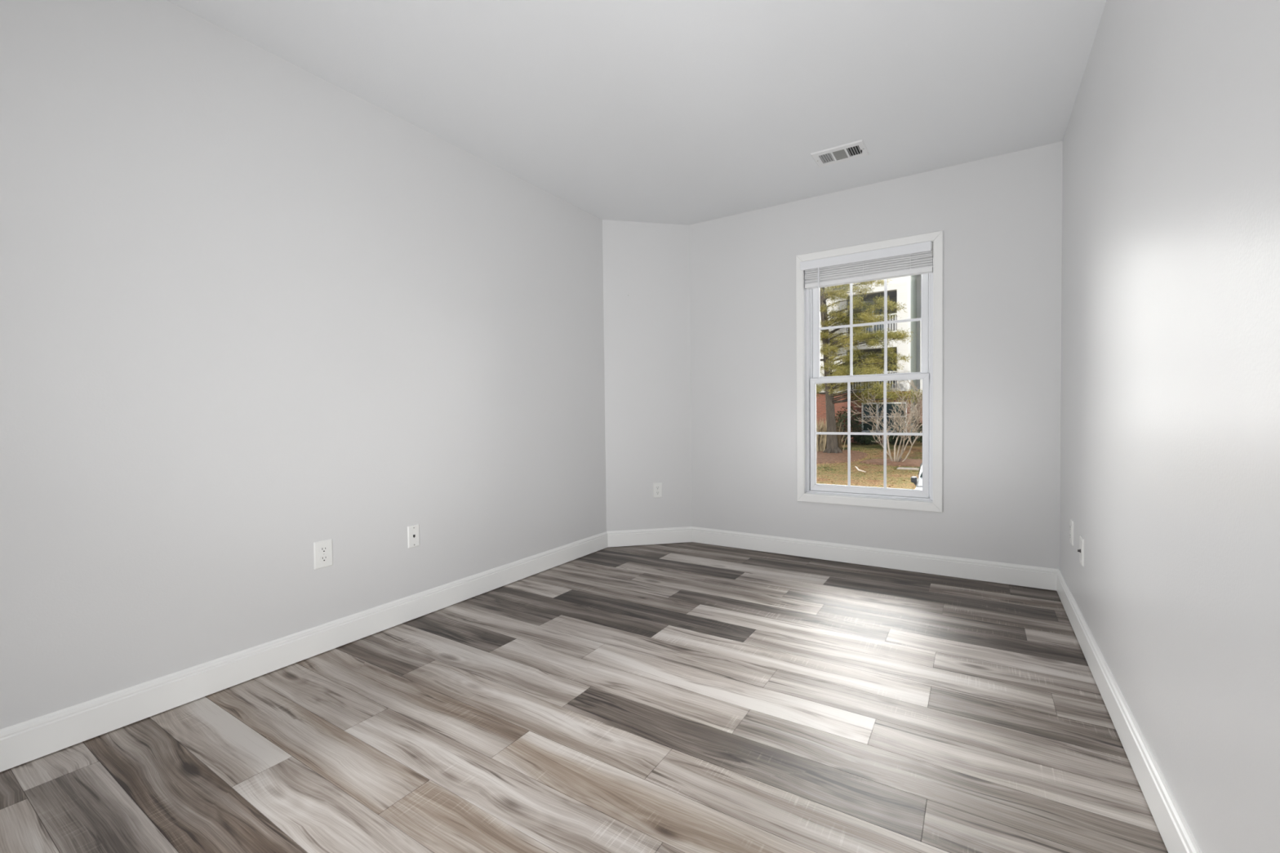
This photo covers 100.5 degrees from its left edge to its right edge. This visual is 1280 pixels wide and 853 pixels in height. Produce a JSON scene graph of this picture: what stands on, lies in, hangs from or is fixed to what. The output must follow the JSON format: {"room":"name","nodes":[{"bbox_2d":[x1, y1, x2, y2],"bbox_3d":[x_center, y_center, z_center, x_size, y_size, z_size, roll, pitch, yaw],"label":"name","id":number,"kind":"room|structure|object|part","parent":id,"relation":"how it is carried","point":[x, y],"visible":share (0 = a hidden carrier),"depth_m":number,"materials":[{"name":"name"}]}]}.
{"room":"empty bedroom","nodes":[
{"label":"empty bedroom","id":0,"kind":"room"},
{"bbox_2d":[0,0,606,728],"bbox_3d":[-2.097,-0.199,1.243,0.160,2.490,6.570,0,2,33],"label":"wall","id":1,"kind":"structure","parent":0,"point":[255,312],"depth_m":2.00,"materials":[{"name":"paint"}]},
{"bbox_2d":[0,531,608,772],"bbox_3d":[-1.968,0.931,1.291,0.014,0.117,6.410,0,2,33],"label":"baseboard","id":2,"kind":"structure","parent":1,"relation":"attached to","point":[21,743],"depth_m":2.00,"materials":[{"name":"paint"}]},
{"bbox_2d":[313,538,333,569],"bbox_3d":[-1.347,0.544,2.266,0.008,0.116,0.076,0,2,33],"label":"wall outlet","id":3,"kind":"object","parent":1,"relation":"attached to","point":[322,550],"visible":1,"depth_m":2.26,"materials":[{"name":"white plastic"}]},
{"bbox_2d":[319,546,328,553],"bbox_3d":[-1.346,0.524,2.264,0.002,0.026,0.034,0,2,33],"label":"receptacle","id":4,"kind":"object","parent":3,"relation":"attached to","point":[322,549],"depth_m":2.26,"materials":[{"name":"white plastic"}]},
{"bbox_2d":[320,555,328,562],"bbox_3d":[-1.345,0.563,2.265,0.002,0.026,0.034,0,2,33],"label":"receptacle","id":5,"kind":"object","parent":3,"relation":"attached to","point":[323,558],"depth_m":2.26,"materials":[{"name":"white plastic"}]},
{"bbox_2d":[407,524,419,548],"bbox_3d":[-1.117,0.542,2.628,0.008,0.108,0.064,0,2,33],"label":"cable plate","id":6,"kind":"object","parent":1,"relation":"attached to","point":[413,531],"visible":1,"depth_m":2.62,"materials":[{"name":"white plastic"}]},
{"bbox_2d":[0,542,1168,852],"bbox_3d":[-0.702,1.002,0.749,2.771,0.020,6.955,0,2,33],"label":"floor","id":7,"kind":"structure","parent":0,"point":[688,697],"depth_m":1.64,"materials":[{"name":"grey laminate"}]},
{"bbox_2d":[167,0,1106,225],"bbox_3d":[-0.726,-1.508,0.697,3.051,0.120,7.195,0,2,33],"label":"ceiling","id":8,"kind":"structure","parent":0,"point":[674,112],"depth_m":2.30,"materials":[{"name":"paint"}]},
{"bbox_2d":[810,139,869,167],"bbox_3d":[1.116,-1.516,2.973,0.276,0.017,0.196,0,2,33],"label":"ceiling vent","id":9,"kind":"object","parent":8,"relation":"in","point":[858,148],"visible":1,"depth_m":2.96,"materials":[{"name":"metal"}]},
{"bbox_2d":[602,219,692,547],"bbox_3d":[0.039,-0.294,4.146,0.639,2.490,0.625,0,2,33],"label":"wall","id":10,"kind":"structure","parent":0,"point":[647,348],"depth_m":4.03,"materials":[{"name":"paint"}]},
{"bbox_2d":[606,526,692,546],"bbox_3d":[0.078,0.840,4.056,0.668,0.117,0.014,-1,1,-12],"label":"baseboard","id":11,"kind":"structure","parent":10,"relation":"attached to","point":[673,535],"depth_m":4.05,"materials":[{"name":"paint"}]},
{"bbox_2d":[653,482,662,497],"bbox_3d":[0.135,0.487,4.063,0.070,0.114,0.008,-1,1,-11],"label":"wall outlet","id":12,"kind":"object","parent":10,"relation":"attached to","point":[657,487],"visible":1,"depth_m":4.06,"materials":[{"name":"white plastic"}]},
{"bbox_2d":[688,141,1062,591],"bbox_3d":[1.382,-0.296,3.564,2.251,2.490,0.160,0,2,33],"label":"wall","id":13,"kind":"structure","parent":0,"point":[999,217],"depth_m":3.19,"materials":[{"name":"paint"}]},
{"bbox_2d":[795,230,942,512],"bbox_3d":[1.487,-0.328,3.487,0.872,1.682,0.176,0,2,33],"label":"window","id":14,"kind":"structure","parent":13,"relation":"in","point":[930,499],"depth_m":3.45,"materials":[{"name":"paint"}]},
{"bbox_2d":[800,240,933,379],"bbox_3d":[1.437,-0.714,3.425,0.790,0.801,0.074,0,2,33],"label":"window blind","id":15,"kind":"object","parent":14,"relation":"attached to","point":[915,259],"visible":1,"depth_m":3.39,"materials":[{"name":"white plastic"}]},
{"bbox_3d":[1.450,-0.951,3.422,0.760,0.028,0.052,0,2,33],"label":"rail","id":16,"kind":"part","parent":15,"relation":"part of","materials":[{"name":"white plastic"}]},
{"bbox_3d":[1.490,0.056,3.495,0.722,0.772,0.036,0,2,33],"label":"sash","id":17,"kind":"part","parent":14,"relation":"part of","materials":[{"name":"white plastic"}]},
{"bbox_3d":[1.504,-0.692,3.513,0.706,0.786,0.036,0,2,33],"label":"sash","id":18,"kind":"part","parent":14,"relation":"part of","materials":[{"name":"white plastic"}]},
{"bbox_2d":[691,526,1058,591],"bbox_3d":[1.349,0.838,3.518,2.251,0.117,0.014,0,2,33],"label":"baseboard","id":19,"kind":"structure","parent":13,"relation":"attached to","point":[1037,577],"depth_m":3.37,"materials":[{"name":"paint"}]},
{"bbox_2d":[1059,0,1279,852],"bbox_3d":[0.508,-0.199,-0.048,0.160,2.490,7.195,0,2,33],"label":"wall","id":20,"kind":"structure","parent":0,"point":[1170,406],"depth_m":1.15,"materials":[{"name":"paint"}]},
{"bbox_2d":[1069,519,1073,546],"bbox_3d":[2.047,0.501,2.525,0.008,0.116,0.076,0,2,33],"label":"wall outlet","id":21,"kind":"object","parent":20,"relation":"attached to","point":[1071,526],"visible":1,"depth_m":2.51,"materials":[{"name":"white plastic"}]},
{"bbox_2d":[1077,535,1084,566],"bbox_3d":[1.886,0.532,2.281,0.016,0.118,0.076,0,2,33],"label":"plate","id":22,"kind":"object","parent":20,"relation":"attached to","point":[1081,550],"visible":1,"depth_m":2.27,"materials":[{"name":"white plastic"}]},
{"bbox_2d":[1056,568,1201,852],"bbox_3d":[0.448,0.933,0.026,0.014,0.117,6.875,0,2,33],"label":"baseboard","id":23,"kind":"structure","parent":20,"relation":"attached to","point":[1177,837],"depth_m":1.46,"materials":[{"name":"paint"}]},
{"label":"outside","id":24,"kind":"structure","parent":0,"visible":0},
{"bbox_2d":[816,440,922,489],"bbox_3d":[7.067,1.368,21.224,49.100,0.952,18.100,0,2,33],"label":"lawn","id":25,"kind":"structure","parent":24,"point":[917,446],"depth_m":16.28,"materials":[{"name":"plant"}]},
{"bbox_2d":[816,449,867,463],"bbox_3d":[7.192,1.135,20.357,2.910,0.246,5.335,0,2,33],"label":"mulch bed","id":26,"kind":"object","parent":25,"relation":"on","point":[822,457],"visible":0.54,"depth_m":19.48,"materials":[{"name":"brown soil"}]},
{"bbox_2d":[816,417,847,451],"bbox_3d":[7.659,0.332,21.756,2.012,1.567,1.824,0,1,10],"label":"clump","id":27,"kind":"object","parent":26,"relation":"on","point":[821,439],"visible":0.29,"depth_m":21.59,"materials":[{"name":"beige plant"}]},
{"bbox_2d":[816,280,922,453],"bbox_3d":[7.427,-4.055,20.460,5.778,10.602,6.987,-1,1,5],"label":"evergreen tree","id":28,"kind":"object","parent":26,"relation":"on","point":[842,369],"visible":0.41,"depth_m":19.92,"materials":[{"name":"green plant"}]},
{"bbox_2d":[835,405,864,444],"bbox_3d":[9.643,-0.033,24.705,1.467,1.836,1.398,0,2,33],"label":"shrub","id":29,"kind":"object","parent":25,"relation":"on","point":[855,426],"visible":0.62,"depth_m":24.52,"materials":[{"name":"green plant"}]},
{"bbox_2d":[853,431,882,444],"bbox_3d":[10.472,0.545,24.502,1.252,0.673,1.271,0,2,33],"label":"shrub","id":30,"kind":"object","parent":25,"relation":"on","point":[869,438],"visible":0.82,"depth_m":24.23,"materials":[{"name":"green plant"}]},
{"bbox_2d":[816,274,922,444],"bbox_3d":[14.525,-4.502,28.236,12.700,11.100,10.550,0,2,33],"label":"apartment building","id":31,"kind":"structure","parent":25,"relation":"on","point":[906,290],"depth_m":25.25,"materials":[{"name":"white"}]},
{"bbox_3d":[11.317,-5.282,26.475,0.440,1.740,0.025,0,2,33],"label":"door pane","id":32,"kind":"part","parent":31,"relation":"part of","materials":[{"name":"glass"}]},
{"bbox_3d":[10.850,-4.776,24.983,2.200,0.850,0.070,0,2,33],"label":"balcony railing","id":33,"kind":"part","parent":31,"relation":"part of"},
{"bbox_3d":[11.585,-2.628,26.427,1.100,1.950,0.060,0,2,33],"label":"balcony door","id":34,"kind":"part","parent":31,"relation":"part of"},
{"bbox_3d":[11.554,-5.267,26.363,1.100,1.950,0.060,0,2,33],"label":"balcony door","id":35,"kind":"part","parent":31,"relation":"part of","materials":[{"name":"glass"}]},
{"bbox_3d":[10.881,-2.136,25.046,2.200,0.850,0.070,0,2,33],"label":"balcony railing","id":36,"kind":"part","parent":31,"relation":"part of","materials":[{"name":"white"}]},
{"bbox_3d":[11.755,-5.281,26.195,0.440,1.740,0.025,0,2,33],"label":"door pane","id":37,"kind":"part","parent":31,"relation":"part of","materials":[{"name":"glass"}]},
{"bbox_3d":[11.787,-2.642,26.259,0.440,1.740,0.025,0,2,33],"label":"door pane","id":38,"kind":"part","parent":31,"relation":"part of","materials":[{"name":"glass"}]},
{"bbox_3d":[11.362,-0.430,24.778,1.810,1.260,0.015,0,2,33],"label":"pane","id":39,"kind":"part","parent":31,"relation":"part of","materials":[{"name":"glass"}]},
{"bbox_3d":[12.213,-4.656,24.146,0.120,6.140,0.120,0,2,33],"label":"corner trim","id":40,"kind":"part","parent":31,"relation":"part of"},
{"bbox_2d":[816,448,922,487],"bbox_3d":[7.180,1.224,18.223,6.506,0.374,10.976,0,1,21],"label":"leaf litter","id":41,"kind":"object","parent":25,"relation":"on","point":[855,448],"visible":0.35,"depth_m":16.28,"materials":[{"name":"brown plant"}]},
{"bbox_2d":[859,458,922,466],"bbox_3d":[8.827,1.208,17.837,2.893,0.156,2.016,0,2,33],"label":"mulch bed","id":42,"kind":"object","parent":25,"relation":"on","point":[908,462],"visible":0.54,"depth_m":17.57,"materials":[{"name":"brown soil"}]},
{"bbox_2d":[850,379,922,462],"bbox_3d":[8.836,-0.269,17.620,3.099,3.114,3.189,-1,1,-2],"label":"bare shrub","id":43,"kind":"object","parent":42,"relation":"on","point":[899,419],"visible":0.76,"depth_m":17.69,"materials":[{"name":"brown plant"}]},
{"bbox_3d":[8.210,0.182,18.107,1.280,2.198,0.542,0,2,33],"label":"stem","id":44,"kind":"part","parent":43,"relation":"part of","materials":[{"name":"beige plant"}]},
{"bbox_3d":[8.102,0.536,17.969,0.788,1.493,0.573,-1,1,-6],"label":"stem","id":45,"kind":"part","parent":43,"relation":"part of","materials":[{"name":"beige plant"}]},
{"bbox_3d":[8.449,0.404,17.003,0.658,1.797,1.120,0,2,33],"label":"stem","id":46,"kind":"part","parent":43,"relation":"part of","materials":[{"name":"beige plant"}]},
{"bbox_3d":[9.195,0.070,18.021,0.957,2.395,1.515,0,2,33],"label":"stem","id":47,"kind":"part","parent":43,"relation":"part of","materials":[{"name":"beige plant"}]},
{"bbox_3d":[8.963,0.155,17.537,1.025,2.247,0.652,0,2,33],"label":"stem","id":48,"kind":"part","parent":43,"relation":"part of","materials":[{"name":"beige plant"}]},
{"bbox_3d":[8.969,0.345,17.732,0.719,1.862,0.661,0,2,33],"label":"stem","id":49,"kind":"part","parent":43,"relation":"part of","materials":[{"name":"beige plant"}]},
{"bbox_3d":[9.317,0.444,17.599,1.483,1.680,0.503,0,1,16],"label":"stem","id":50,"kind":"part","parent":43,"relation":"part of","materials":[{"name":"beige plant"}]},
{"bbox_3d":[9.132,0.161,17.821,1.106,2.226,0.626,0,1,15],"label":"stem","id":51,"kind":"part","parent":43,"relation":"part of","materials":[{"name":"beige plant"}]},
{"bbox_2d":[886,431,915,444],"bbox_3d":[11.570,0.527,23.737,1.295,0.722,1.312,0,2,33],"label":"shrub","id":52,"kind":"object","parent":25,"relation":"on","point":[891,440],"visible":0.41,"depth_m":23.52,"materials":[{"name":"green plant"}]},
{"bbox_2d":[896,466,919,470],"bbox_3d":[8.259,1.321,16.398,0.600,0.085,0.350,0,2,33],"label":"edging stone","id":53,"kind":"object","parent":25,"relation":"on","point":[899,468],"visible":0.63,"depth_m":16.32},
{"bbox_2d":[911,422,922,443],"bbox_3d":[12.508,0.344,23.129,1.222,1.084,1.225,0,2,33],"label":"shrub","id":54,"kind":"object","parent":25,"relation":"on","point":[920,438],"visible":0.1,"depth_m":23.21,"materials":[{"name":"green plant"}]},
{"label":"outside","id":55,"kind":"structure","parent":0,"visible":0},
{"bbox_3d":[1.432,2.227,11.556,50.000,0.200,13.100,0,2,33],"label":"parking lot","id":56,"kind":"object","parent":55,"visible":0},
{"bbox_2d":[911,462,922,489],"bbox_3d":[6.737,1.297,10.979,1.890,1.558,4.280,0,2,33],"label":"car","id":57,"kind":"object","parent":56,"relation":"on","point":[917,482],"visible":0.09,"depth_m":10.70,"materials":[{"name":"paint"}]},
{"bbox_2d":[911,476,917,486],"bbox_3d":[5.562,1.119,10.750,0.155,0.215,0.120,0,2,33],"label":"mirror","id":58,"kind":"object","parent":57,"relation":"attached to","point":[913,479],"depth_m":10.72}
]}

